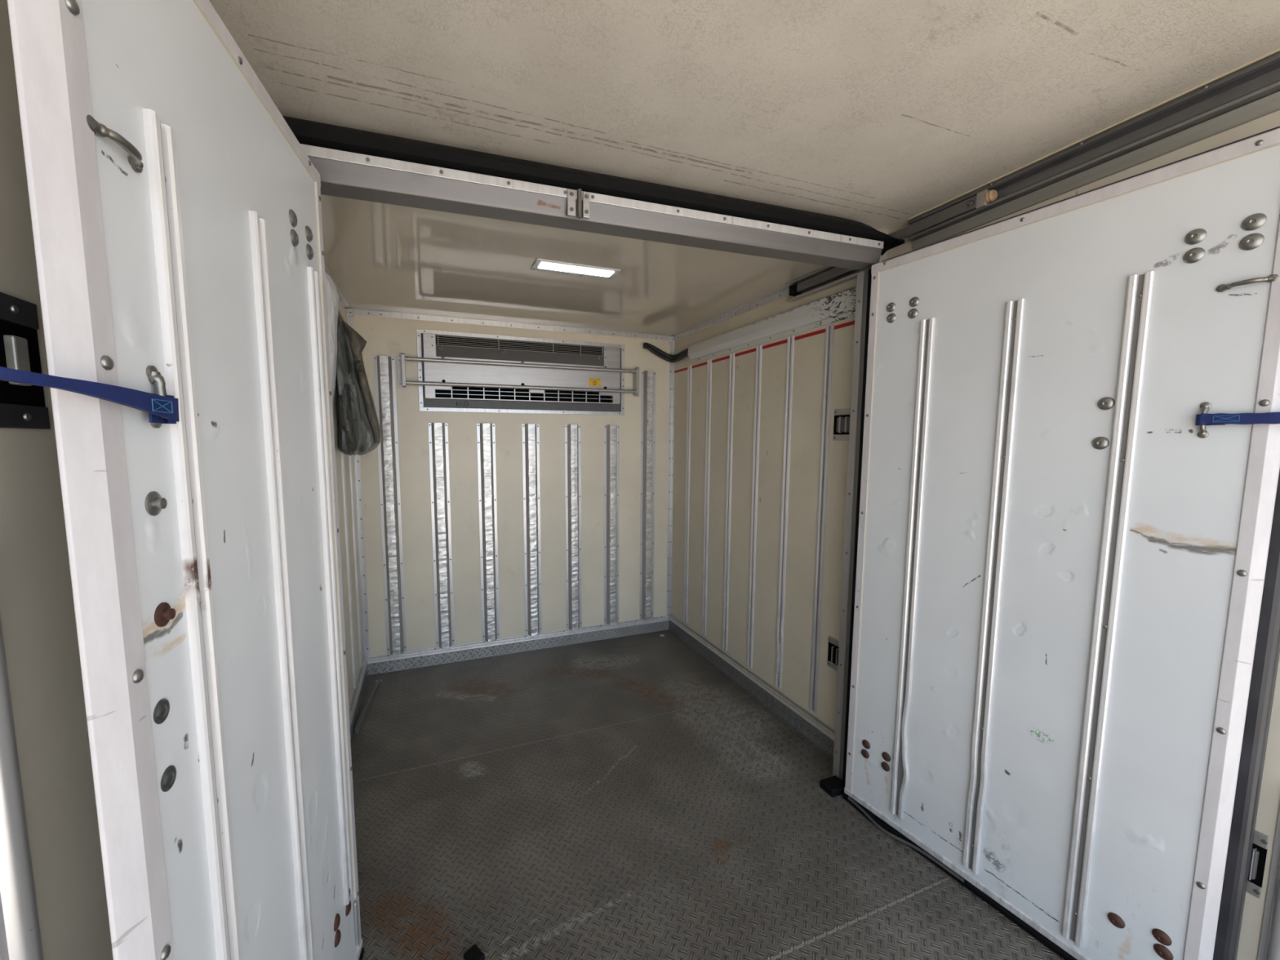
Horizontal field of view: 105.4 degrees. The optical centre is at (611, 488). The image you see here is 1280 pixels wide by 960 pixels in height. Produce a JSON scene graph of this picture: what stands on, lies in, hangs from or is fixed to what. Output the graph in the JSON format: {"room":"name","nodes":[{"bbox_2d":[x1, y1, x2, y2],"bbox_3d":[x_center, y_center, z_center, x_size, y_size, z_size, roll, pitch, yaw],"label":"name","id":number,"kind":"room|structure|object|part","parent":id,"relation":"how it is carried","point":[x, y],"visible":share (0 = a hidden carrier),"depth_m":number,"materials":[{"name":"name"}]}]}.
{"room":"cargo space","nodes":[
{"label":"cargo space","id":0,"kind":"room"},
{"bbox_2d":[0,0,113,959],"bbox_3d":[-0.620,0.186,0.268,0.145,2.200,1.860,-2,6,-21],"label":"wall","id":1,"kind":"structure","parent":0,"point":[37,613],"depth_m":0.56,"materials":[{"name":"white metal"}]},
{"bbox_2d":[0,614,44,959],"bbox_3d":[-0.615,0.643,0.528,0.016,1.200,0.048,-2,6,-21],"label":"wall rail","id":2,"kind":"object","parent":1,"relation":"attached to","point":[20,939],"visible":1,"depth_m":0.49,"materials":[{"name":"metal"}]},
{"bbox_2d":[0,292,50,429],"bbox_3d":[-0.580,-0.121,0.358,0.013,0.143,0.455,-2,6,-21],"label":"plate","id":3,"kind":"object","parent":1,"relation":"attached to","point":[22,406],"visible":0.97,"depth_m":0.53,"materials":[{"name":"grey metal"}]},
{"bbox_3d":[-0.585,-0.119,0.356,0.002,0.089,0.455,-2,6,-21],"label":"recess plate","id":4,"kind":"part","parent":3,"relation":"part of","materials":[{"name":"black metal"}]},
{"bbox_2d":[333,301,364,706],"bbox_3d":[-1.198,0.102,1.877,0.200,2.050,1.560,-2,6,-21],"label":"wall","id":5,"kind":"structure","parent":0,"point":[338,453],"depth_m":2.27,"materials":[{"name":"white metal"}]},
{"bbox_2d":[324,271,338,404],"bbox_3d":[-1.108,-0.595,1.939,0.055,0.505,0.096,-2,6,-21],"label":"cloth","id":6,"kind":"object","parent":5,"relation":"hanging from","point":[332,296],"visible":0.53,"depth_m":1.91,"materials":[{"name":"white fabric"}]},
{"bbox_2d":[324,262,350,313],"bbox_3d":[-1.105,-0.858,1.844,0.016,0.034,1.490,-2,6,-21],"label":"trim","id":7,"kind":"structure","parent":5,"relation":"attached to","point":[342,300],"depth_m":2.32,"materials":[{"name":"metal"}]},
{"bbox_2d":[332,404,349,711],"bbox_3d":[-1.144,0.155,2.033,0.009,1.643,0.038,-2,6,-21],"label":"wall rail","id":8,"kind":"object","parent":5,"relation":"attached to","point":[332,404],"visible":0.2,"depth_m":2.06,"materials":[{"name":"metal"}]},
{"bbox_2d":[341,452,356,688],"bbox_3d":[-1.228,0.133,2.257,0.009,1.643,0.038,-2,6,-21],"label":"wall rail","id":9,"kind":"object","parent":5,"relation":"attached to","point":[343,460],"visible":0.64,"depth_m":2.27,"materials":[{"name":"metal"}]},
{"bbox_2d":[349,455,362,666],"bbox_3d":[-1.313,0.111,2.480,0.009,1.643,0.038,-2,6,-21],"label":"wall rail","id":10,"kind":"object","parent":5,"relation":"attached to","point":[350,456],"visible":0.63,"depth_m":2.49,"materials":[{"name":"metal"}]},
{"bbox_2d":[335,311,381,455],"bbox_3d":[-1.115,-0.479,2.137,0.176,0.663,0.327,-2,6,-21],"label":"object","id":11,"kind":"object","parent":5,"relation":"hanging from","point":[359,432],"visible":0.85,"depth_m":2.07,"materials":[{"name":"grey fabric"}]},
{"bbox_2d":[348,655,368,742],"bbox_3d":[-1.093,1.062,1.996,0.016,0.115,1.568,-2,6,-21],"label":"baseboard","id":12,"kind":"structure","parent":5,"relation":"attached to","point":[356,701],"depth_m":2.36,"materials":[{"name":"grey metal"}]},
{"bbox_2d":[353,314,670,657],"bbox_3d":[-0.513,-0.056,3.024,2.300,2.260,0.120,-2,6,-21],"label":"wall","id":13,"kind":"structure","parent":0,"point":[393,337],"depth_m":2.94,"materials":[{"name":"beige plastic"}]},
{"bbox_2d":[346,308,354,316],"bbox_3d":[-1.361,-0.921,2.541,0.032,0.038,0.020,-2,6,-21],"label":"trim","id":14,"kind":"structure","parent":13,"relation":"attached to","point":[350,311],"depth_m":2.54,"materials":[{"name":"metal"}]},
{"bbox_2d":[346,311,369,657],"bbox_3d":[-1.363,0.003,2.628,0.026,1.898,0.028,-2,6,-21],"label":"trim","id":15,"kind":"structure","parent":13,"relation":"attached to","point":[349,319],"depth_m":2.67,"materials":[{"name":"metal"}]},
{"bbox_2d":[373,355,406,655],"bbox_3d":[-1.221,0.114,2.692,0.105,1.662,0.030,-2,6,-21],"label":"rib","id":16,"kind":"object","parent":13,"relation":"attached to","point":[384,377],"visible":0.99,"depth_m":2.69,"materials":[{"name":"metal"}]},
{"bbox_3d":[-1.216,0.116,2.681,0.043,1.660,0.006,-2,6,-21],"label":"crown","id":17,"kind":"part","parent":16,"relation":"part of","materials":[{"name":"metal"}]},
{"bbox_2d":[427,422,454,648],"bbox_3d":[-0.975,0.280,2.802,0.105,1.310,0.030,-2,6,-21],"label":"rib","id":18,"kind":"object","parent":13,"relation":"attached to","point":[438,448],"visible":1,"depth_m":2.80,"materials":[{"name":"metal"}]},
{"bbox_3d":[-0.971,0.281,2.791,0.043,1.309,0.006,-2,6,-21],"label":"crown","id":19,"kind":"part","parent":18,"relation":"part of","materials":[{"name":"metal"}]},
{"bbox_2d":[476,422,499,641],"bbox_3d":[-0.728,0.271,2.895,0.105,1.310,0.030,-2,6,-21],"label":"rib","id":20,"kind":"object","parent":13,"relation":"attached to","point":[486,432],"visible":1,"depth_m":2.89,"materials":[{"name":"metal"}]},
{"bbox_3d":[-0.724,0.272,2.883,0.043,1.309,0.006,-2,6,-21],"label":"crown","id":21,"kind":"part","parent":20,"relation":"part of","materials":[{"name":"metal"}]},
{"bbox_2d":[351,307,671,340],"bbox_3d":[-0.483,-0.961,2.875,1.873,0.030,0.012,-2,6,-21],"label":"trim","id":22,"kind":"structure","parent":13,"relation":"attached to","point":[357,311],"depth_m":2.82,"materials":[{"name":"metal"}]},
{"bbox_2d":[365,615,669,675],"bbox_3d":[-0.484,0.965,3.064,1.913,0.100,0.016,-2,6,-21],"label":"baseboard","id":23,"kind":"structure","parent":13,"relation":"attached to","point":[460,652],"depth_m":3.01,"materials":[{"name":"metal"}]},
{"bbox_2d":[396,353,639,396],"bbox_3d":[-0.482,-0.661,2.876,1.438,0.177,0.066,-2,6,-21],"label":"guard rail","id":24,"kind":"object","parent":13,"relation":"attached to","point":[402,382],"visible":1,"depth_m":2.80,"materials":[{"name":"grey metal"}]},
{"bbox_3d":[-1.152,-0.637,2.657,0.030,0.170,0.004,-2,6,-21],"label":"wall plate","id":25,"kind":"part","parent":24,"relation":"part of","materials":[{"name":"grey metal"}]},
{"bbox_2d":[416,328,624,415],"bbox_3d":[-0.483,-0.673,2.883,1.232,0.446,0.050,-2,6,-21],"label":"air conditioner","id":26,"kind":"object","parent":13,"relation":"attached to","point":[432,344],"visible":1,"depth_m":2.86,"materials":[{"name":"metal"}]},
{"bbox_3d":[-0.999,-0.789,2.678,0.064,0.120,0.037,-2,6,-21],"label":"plate","id":27,"kind":"part","parent":26,"relation":"part of","materials":[{"name":"metal"}]},
{"bbox_3d":[-0.935,-0.565,2.709,0.088,0.022,0.006,-2,6,-21],"label":"blank plate","id":28,"kind":"part","parent":26,"relation":"part of","materials":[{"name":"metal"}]},
{"bbox_2d":[435,335,604,366],"bbox_3d":[-0.510,-0.807,2.861,0.982,0.119,0.039,-2,6,-21],"label":"outlet","id":29,"kind":"object","parent":26,"relation":"attached to","point":[475,348],"depth_m":2.85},
{"bbox_3d":[-0.490,-0.635,2.887,1.154,0.228,0.036,-2,6,-21],"label":"panel","id":30,"kind":"part","parent":26,"relation":"part of","materials":[{"name":"metal"}]},
{"bbox_3d":[-0.442,-0.582,2.895,0.088,0.022,0.006,-2,6,-21],"label":"blank plate","id":31,"kind":"part","parent":26,"relation":"part of","materials":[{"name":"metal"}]},
{"bbox_3d":[-0.031,-0.597,3.049,0.088,0.022,0.006,-2,6,-21],"label":"blank plate","id":32,"kind":"part","parent":26,"relation":"part of","materials":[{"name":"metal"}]},
{"bbox_3d":[0.000,-0.825,3.054,0.108,0.120,0.037,-2,6,-21],"label":"plate","id":33,"kind":"part","parent":26,"relation":"part of","materials":[{"name":"metal"}]},
{"bbox_2d":[521,423,542,635],"bbox_3d":[-0.482,0.262,2.987,0.105,1.310,0.030,-2,6,-21],"label":"rib","id":34,"kind":"object","parent":13,"relation":"attached to","point":[531,432],"visible":1,"depth_m":2.98,"materials":[{"name":"metal"}]},
{"bbox_3d":[-0.477,0.264,2.976,0.043,1.309,0.006,-2,6,-21],"label":"crown","id":35,"kind":"part","parent":34,"relation":"part of","materials":[{"name":"metal"}]},
{"bbox_2d":[564,424,582,630],"bbox_3d":[-0.235,0.253,3.080,0.105,1.310,0.030,-2,6,-21],"label":"rib","id":36,"kind":"object","parent":13,"relation":"attached to","point":[572,432],"visible":1,"depth_m":3.07,"materials":[{"name":"metal"}]},
{"bbox_3d":[-0.231,0.255,3.069,0.043,1.309,0.006,-2,6,-21],"label":"crown","id":37,"kind":"part","parent":36,"relation":"part of","materials":[{"name":"metal"}]},
{"bbox_2d":[604,424,619,624],"bbox_3d":[0.007,0.244,3.171,0.105,1.310,0.030,-2,6,-21],"label":"rib","id":38,"kind":"object","parent":13,"relation":"attached to","point":[611,433],"visible":1,"depth_m":3.16,"materials":[{"name":"metal"}]},
{"bbox_3d":[0.012,0.246,3.160,0.043,1.309,0.006,-2,6,-21],"label":"crown","id":39,"kind":"part","parent":38,"relation":"part of","materials":[{"name":"metal"}]},
{"bbox_2d":[640,341,646,350],"bbox_3d":[0.214,-0.927,3.147,0.056,0.056,0.003,-2,6,-21],"label":"grommet","id":40,"kind":"object","parent":13,"relation":"attached to","point":[642,342],"visible":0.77,"depth_m":3.14,"materials":[{"name":"white plastic"}]},
{"bbox_2d":[639,370,655,619],"bbox_3d":[0.248,0.061,3.244,0.105,1.662,0.030,-2,6,-21],"label":"rib","id":41,"kind":"object","parent":13,"relation":"attached to","point":[647,377],"visible":1,"depth_m":3.24,"materials":[{"name":"metal"}]},
{"bbox_3d":[0.252,0.063,3.233,0.043,1.660,0.005,-2,6,-21],"label":"crown","id":42,"kind":"part","parent":41,"relation":"part of","materials":[{"name":"metal"}]},
{"bbox_2d":[666,341,675,615],"bbox_3d":[0.402,-0.061,3.294,0.024,1.898,0.024,-2,6,-21],"label":"trim","id":43,"kind":"structure","parent":13,"relation":"attached to","point":[672,344],"depth_m":3.30,"materials":[{"name":"metal"}]},
{"bbox_2d":[668,336,674,342],"bbox_3d":[0.399,-0.984,3.203,0.032,0.038,0.020,-2,6,-21],"label":"trim","id":44,"kind":"structure","parent":13,"relation":"attached to","point":[671,338],"depth_m":3.19,"materials":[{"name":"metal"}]},
{"bbox_2d":[320,194,826,336],"bbox_3d":[-0.220,-1.007,2.171,1.913,0.200,1.500,-2,6,-21],"label":"ceiling","id":45,"kind":"structure","parent":0,"point":[380,256],"depth_m":2.00,"materials":[{"name":"beige plastic"}]},
{"bbox_2d":[530,257,620,279],"bbox_3d":[-0.142,-0.881,1.958,0.343,0.008,0.125,-2,6,-21],"label":"recessed light","id":46,"kind":"object","parent":45,"relation":"in","point":[540,264],"visible":1,"depth_m":1.94,"materials":[{"name":"white plastic"}]},
{"bbox_2d":[537,262,614,277],"bbox_3d":[-0.138,-0.877,1.949,0.300,0.003,0.065,-2,6,-21],"label":"diffuser","id":47,"kind":"object","parent":46,"relation":"attached to","point":[551,266],"depth_m":1.94,"materials":[{"name":"white plastic"}]},
{"bbox_2d":[784,266,871,302],"bbox_3d":[0.861,-0.844,1.953,0.056,0.078,0.420,-2,6,-21],"label":"ceiling track","id":48,"kind":"object","parent":45,"relation":"attached to","point":[825,277],"visible":0.75,"depth_m":1.98,"materials":[{"name":"grey metal"}]},
{"bbox_2d":[351,629,1064,959],"bbox_3d":[0.090,1.196,1.540,2.300,0.060,3.540,-2,6,-21],"label":"floor","id":49,"kind":"structure","parent":0,"point":[625,797],"depth_m":1.64,"materials":[{"name":"grey metal"}]},
{"bbox_2d":[355,679,380,733],"bbox_3d":[-1.206,1.062,2.425,0.014,0.030,0.492,-1,6,-15],"label":"metal strip","id":50,"kind":"object","parent":49,"relation":"on","point":[361,720],"visible":1,"depth_m":2.35,"materials":[{"name":"metal"}]},
{"bbox_2d":[463,944,484,959],"bbox_3d":[-0.348,1.189,1.236,0.045,0.014,0.037,5,7,40],"label":"block","id":51,"kind":"object","parent":49,"relation":"on","point":[474,953],"visible":1,"depth_m":1.23,"materials":[{"name":"black rubber"}]},
{"bbox_2d":[819,775,844,797],"bbox_3d":[0.842,1.123,1.837,0.080,0.030,0.065,-2,6,-21],"label":"block","id":52,"kind":"object","parent":49,"relation":"on","point":[833,786],"visible":0.8,"depth_m":1.82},
{"bbox_2d":[832,268,871,783],"bbox_3d":[0.926,0.187,1.782,0.123,1.896,0.089,-2,6,-21],"label":"post","id":53,"kind":"object","parent":49,"relation":"on","point":[860,333],"visible":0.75,"depth_m":1.77,"materials":[{"name":"metal"}]},
{"bbox_2d":[843,126,1279,959],"bbox_3d":[1.085,0.232,1.324,0.098,1.913,0.875,-3,6,-29],"label":"door","id":54,"kind":"structure","parent":53,"relation":"attached to","point":[1066,639],"depth_m":1.17,"materials":[{"name":"metal"}]},
{"bbox_3d":[0.948,0.287,1.530,0.010,1.597,0.050,-3,6,-28],"label":"rub rail","id":55,"kind":"part","parent":54,"relation":"part of","materials":[{"name":"metal"}]},
{"bbox_3d":[1.049,0.311,1.340,0.010,1.607,0.041,-3,6,-28],"label":"rub rail","id":56,"kind":"part","parent":54,"relation":"part of","materials":[{"name":"metal"}]},
{"bbox_3d":[1.155,0.332,1.140,0.010,1.609,0.038,-3,6,-28],"label":"rub rail","id":57,"kind":"part","parent":54,"relation":"part of","materials":[{"name":"metal"}]},
{"bbox_3d":[1.208,-0.140,0.992,0.018,0.059,0.012,-3,6,-28],"label":"grab handle","id":58,"kind":"part","parent":54,"relation":"part of","materials":[{"name":"silver metal"}]},
{"bbox_2d":[1195,412,1279,425],"bbox_3d":[1.304,-0.138,0.874,0.322,0.042,0.045,5,8,42],"label":"strap","id":59,"kind":"object","parent":54,"relation":"attached to","point":[1204,419],"visible":1,"depth_m":0.95,"materials":[{"name":"blue fabric"}]},
{"bbox_3d":[1.221,-0.396,0.936,0.022,0.013,0.062,-3,6,-28],"label":"grab handle","id":60,"kind":"part","parent":54,"relation":"part of","materials":[{"name":"silver metal"}]},
{"bbox_3d":[-0.749,0.247,1.152,0.121,1.896,0.089,-2,6,-21],"label":"post","id":61,"kind":"object","parent":49,"relation":"on","visible":0},
{"bbox_2d":[7,0,364,959],"bbox_3d":[-0.573,0.280,0.797,0.081,1.909,0.722,-1,6,-14],"label":"door","id":62,"kind":"structure","parent":61,"relation":"attached to","point":[175,211],"depth_m":0.58,"materials":[{"name":"metal"}]},
{"bbox_2d":[0,366,179,423],"bbox_3d":[-0.462,-0.080,0.293,0.056,0.065,0.481,0,6,1],"label":"strap","id":63,"kind":"object","parent":62,"relation":"attached to","point":[158,407],"visible":1,"depth_m":0.43,"materials":[{"name":"blue fabric"}]},
{"bbox_3d":[-0.474,-0.332,0.470,0.020,0.015,0.061,-1,6,-14],"label":"grab handle","id":64,"kind":"part","parent":62,"relation":"part of","materials":[{"name":"silver metal"}]},
{"bbox_3d":[-0.483,-0.098,0.518,0.017,0.052,0.013,-1,6,-14],"label":"grab handle","id":65,"kind":"part","parent":62,"relation":"part of","materials":[{"name":"silver metal"}]},
{"bbox_2d":[153,698,169,724],"bbox_3d":[-0.478,0.237,0.519,0.003,0.025,0.025,-1,6,-14],"label":"bolt","id":66,"kind":"object","parent":62,"relation":"on","point":[161,706],"depth_m":0.52,"materials":[{"name":"grey metal"}]},
{"bbox_2d":[160,764,176,791],"bbox_3d":[-0.479,0.314,0.527,0.003,0.025,0.025,-1,6,-14],"label":"bolt","id":67,"kind":"object","parent":62,"relation":"on","point":[168,772],"depth_m":0.53,"materials":[{"name":"grey metal"}]},
{"bbox_3d":[-0.494,0.394,0.610,0.010,1.600,0.039,-1,6,-14],"label":"rub rail","id":68,"kind":"part","parent":62,"relation":"part of","materials":[{"name":"metal"}]},
{"bbox_3d":[-0.552,0.371,0.838,0.010,1.600,0.039,-1,6,-14],"label":"rub rail","id":69,"kind":"part","parent":62,"relation":"part of","materials":[{"name":"metal"}]},
{"bbox_3d":[-0.612,0.253,1.067,0.010,1.410,0.039,-1,6,-14],"label":"rub rail","id":70,"kind":"part","parent":62,"relation":"part of","materials":[{"name":"metal"}]},
{"bbox_2d":[208,0,1279,234],"bbox_3d":[0.379,-0.881,0.574,2.300,0.135,1.920,-2,6,-21],"label":"ceiling","id":71,"kind":"structure","parent":0,"point":[878,114],"depth_m":1.01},
{"bbox_2d":[907,48,1279,250],"bbox_3d":[1.339,-0.789,0.856,0.041,0.100,1.750,-2,6,-21],"label":"track","id":72,"kind":"object","parent":71,"relation":"attached to","point":[1250,91],"visible":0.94,"depth_m":1.15,"materials":[{"name":"metal"}]},
{"bbox_2d":[888,189,997,239],"bbox_3d":[1.046,-0.867,1.566,0.036,0.044,0.347,-2,6,-21],"label":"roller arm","id":73,"kind":"object","parent":72,"relation":"attached to","point":[983,198],"visible":0.91,"depth_m":1.52,"materials":[{"name":"metal"}]},
{"bbox_2d":[671,250,887,730],"bbox_3d":[0.772,0.031,2.618,0.187,2.050,1.560,-2,6,-21],"label":"wall","id":74,"kind":"structure","parent":0,"point":[809,352],"depth_m":2.38,"materials":[{"name":"beige plastic"}]},
{"bbox_2d":[282,115,905,271],"bbox_3d":[0.077,-0.810,1.403,1.850,0.168,0.161,-2,6,-18],"label":"header","id":75,"kind":"object","parent":74,"relation":"attached to","point":[352,163],"visible":0.92,"depth_m":1.28,"materials":[{"name":"metal"}]},
{"bbox_3d":[-0.104,-0.749,1.274,0.022,0.064,0.008,-2,6,-18],"label":"latch plate","id":76,"kind":"part","parent":75,"relation":"part of","materials":[{"name":"metal"}]},
{"bbox_3d":[-0.066,-0.750,1.287,0.018,0.064,0.008,-2,6,-18],"label":"latch plate","id":77,"kind":"part","parent":75,"relation":"part of","materials":[{"name":"metal"}]},
{"bbox_2d":[643,342,688,362],"bbox_3d":[0.372,-0.877,3.105,0.350,0.124,0.138,3,7,30],"label":"hose","id":78,"kind":"object","parent":74,"relation":"attached to","point":[675,357],"visible":0.94,"depth_m":3.12,"materials":[{"name":"black rubber"}]},
{"bbox_2d":[674,367,687,373],"bbox_3d":[0.451,-0.763,3.128,0.001,0.015,0.184,-2,6,-21],"label":"tape strip","id":79,"kind":"object","parent":74,"relation":"attached to","point":[686,368],"visible":1,"depth_m":3.13,"materials":[{"name":"red plastic"}]},
{"bbox_2d":[683,364,691,622],"bbox_3d":[0.486,0.051,3.102,0.009,1.643,0.038,-2,6,-21],"label":"wall rail","id":80,"kind":"object","parent":74,"relation":"attached to","point":[689,367],"visible":1,"depth_m":3.09,"materials":[{"name":"metal"}]},
{"bbox_2d":[691,361,706,368],"bbox_3d":[0.531,-0.742,2.917,0.001,0.015,0.188,-2,6,-21],"label":"tape strip","id":81,"kind":"object","parent":74,"relation":"attached to","point":[703,363],"visible":1,"depth_m":2.92,"materials":[{"name":"red plastic"}]},
{"bbox_2d":[702,359,711,635],"bbox_3d":[0.567,0.072,2.889,0.009,1.643,0.038,-2,6,-21],"label":"wall rail","id":82,"kind":"object","parent":74,"relation":"attached to","point":[708,362],"visible":1,"depth_m":2.88,"materials":[{"name":"metal"}]},
{"bbox_2d":[711,355,729,363],"bbox_3d":[0.611,-0.722,2.707,0.001,0.015,0.184,-2,6,-21],"label":"tape strip","id":83,"kind":"object","parent":74,"relation":"attached to","point":[726,357],"visible":1,"depth_m":2.71,"materials":[{"name":"red plastic"}]},
{"bbox_2d":[722,352,734,650],"bbox_3d":[0.646,0.093,2.681,0.009,1.643,0.038,-2,6,-21],"label":"wall rail","id":84,"kind":"object","parent":74,"relation":"attached to","point":[731,369],"visible":1,"depth_m":2.67,"materials":[{"name":"metal"}]},
{"bbox_2d":[671,285,789,341],"bbox_3d":[0.604,-0.939,2.684,0.016,0.034,1.120,-2,6,-21],"label":"trim","id":85,"kind":"structure","parent":74,"relation":"attached to","point":[783,292],"depth_m":2.55,"materials":[{"name":"metal"}]},
{"bbox_2d":[734,347,755,356],"bbox_3d":[0.691,-0.701,2.498,0.001,0.015,0.186,-2,6,-21],"label":"tape strip","id":86,"kind":"object","parent":74,"relation":"attached to","point":[753,349],"visible":1,"depth_m":2.50,"materials":[{"name":"red plastic"}]},
{"bbox_2d":[668,613,835,758],"bbox_3d":[0.682,0.998,2.663,0.016,0.115,1.568,-2,6,-21],"label":"baseboard","id":87,"kind":"structure","parent":74,"relation":"attached to","point":[814,729],"depth_m":2.45,"materials":[{"name":"grey metal"}]},
{"bbox_2d":[746,344,762,667],"bbox_3d":[0.726,0.114,2.470,0.009,1.643,0.038,-2,6,-21],"label":"wall rail","id":88,"kind":"object","parent":74,"relation":"attached to","point":[758,348],"visible":1,"depth_m":2.46,"materials":[{"name":"metal"}]},
{"bbox_2d":[687,286,856,361],"bbox_3d":[0.710,-0.766,2.392,0.034,0.106,1.280,-2,6,-21],"label":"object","id":89,"kind":"object","parent":74,"relation":"attached to","point":[839,306],"visible":0.98,"depth_m":2.20,"materials":[{"name":"white metal"}]},
{"bbox_2d":[762,338,787,349],"bbox_3d":[0.770,-0.680,2.288,0.001,0.015,0.184,-2,6,-21],"label":"tape strip","id":90,"kind":"object","parent":74,"relation":"attached to","point":[781,342],"visible":1,"depth_m":2.29,"materials":[{"name":"red plastic"}]},
{"bbox_2d":[774,335,795,688],"bbox_3d":[0.804,0.135,2.261,0.011,1.643,0.048,-2,6,-21],"label":"wall rail","id":91,"kind":"object","parent":74,"relation":"attached to","point":[790,344],"visible":1,"depth_m":2.25,"materials":[{"name":"metal"}]},
{"bbox_2d":[794,328,825,340],"bbox_3d":[0.850,-0.659,2.079,0.001,0.015,0.186,-2,6,-21],"label":"tape strip","id":92,"kind":"object","parent":74,"relation":"attached to","point":[822,331],"visible":1,"depth_m":2.08,"materials":[{"name":"red plastic"}]},
{"bbox_2d":[808,324,834,713],"bbox_3d":[0.885,0.156,2.052,0.009,1.643,0.038,-2,6,-21],"label":"wall rail","id":93,"kind":"object","parent":74,"relation":"attached to","point":[829,330],"visible":1,"depth_m":2.04,"materials":[{"name":"silver metal"}]},
{"bbox_2d":[826,635,839,671],"bbox_3d":[0.923,0.683,1.996,0.013,0.130,0.095,-2,6,-21],"label":"plate","id":94,"kind":"object","parent":74,"relation":"attached to","point":[833,643],"visible":0.59,"depth_m":2.01,"materials":[{"name":"grey metal"}]},
{"bbox_3d":[0.928,0.684,1.998,0.002,0.081,0.095,-2,6,-21],"label":"recess plate","id":95,"kind":"part","parent":94,"relation":"part of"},
{"bbox_2d":[832,408,850,439],"bbox_3d":[0.919,-0.254,1.915,0.013,0.125,0.120,-2,6,-21],"label":"plate","id":96,"kind":"object","parent":74,"relation":"attached to","point":[842,416],"visible":0.66,"depth_m":1.93,"materials":[{"name":"grey metal"}]},
{"bbox_3d":[0.925,-0.253,1.918,0.002,0.077,0.120,-2,6,-21],"label":"recess plate","id":97,"kind":"part","parent":96,"relation":"part of","materials":[{"name":"black metal"}]},
{"bbox_2d":[834,320,854,329],"bbox_3d":[0.919,-0.641,1.897,0.001,0.015,0.125,-2,6,-21],"label":"tape strip","id":98,"kind":"object","parent":74,"relation":"attached to","point":[852,322],"visible":0.64,"depth_m":1.91,"materials":[{"name":"red plastic"}]},
{"bbox_2d":[886,110,1279,959],"bbox_3d":[1.401,0.113,1.028,0.135,2.200,1.860,-2,6,-21],"label":"wall","id":99,"kind":"structure","parent":0,"point":[1268,806],"depth_m":1.02,"materials":[{"name":"white metal"}]},
{"bbox_2d":[1246,830,1268,898],"bbox_3d":[1.347,0.787,1.025,0.013,0.140,0.035,-2,6,-21],"label":"plate","id":100,"kind":"object","parent":99,"relation":"attached to","point":[1259,852],"visible":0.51,"depth_m":1.02,"materials":[{"name":"grey metal"}]},
{"bbox_3d":[1.353,0.788,1.027,0.002,0.087,0.033,-2,6,-21],"label":"recess plate","id":101,"kind":"part","parent":100,"relation":"part of","materials":[{"name":"black metal"}]},
{"bbox_2d":[1257,807,1279,959],"bbox_3d":[1.363,0.901,0.990,0.016,0.600,0.048,-2,6,-21],"label":"wall rail","id":102,"kind":"object","parent":99,"relation":"attached to","point":[1269,943],"visible":1,"depth_m":1.00,"materials":[{"name":"metal"}]}
]}

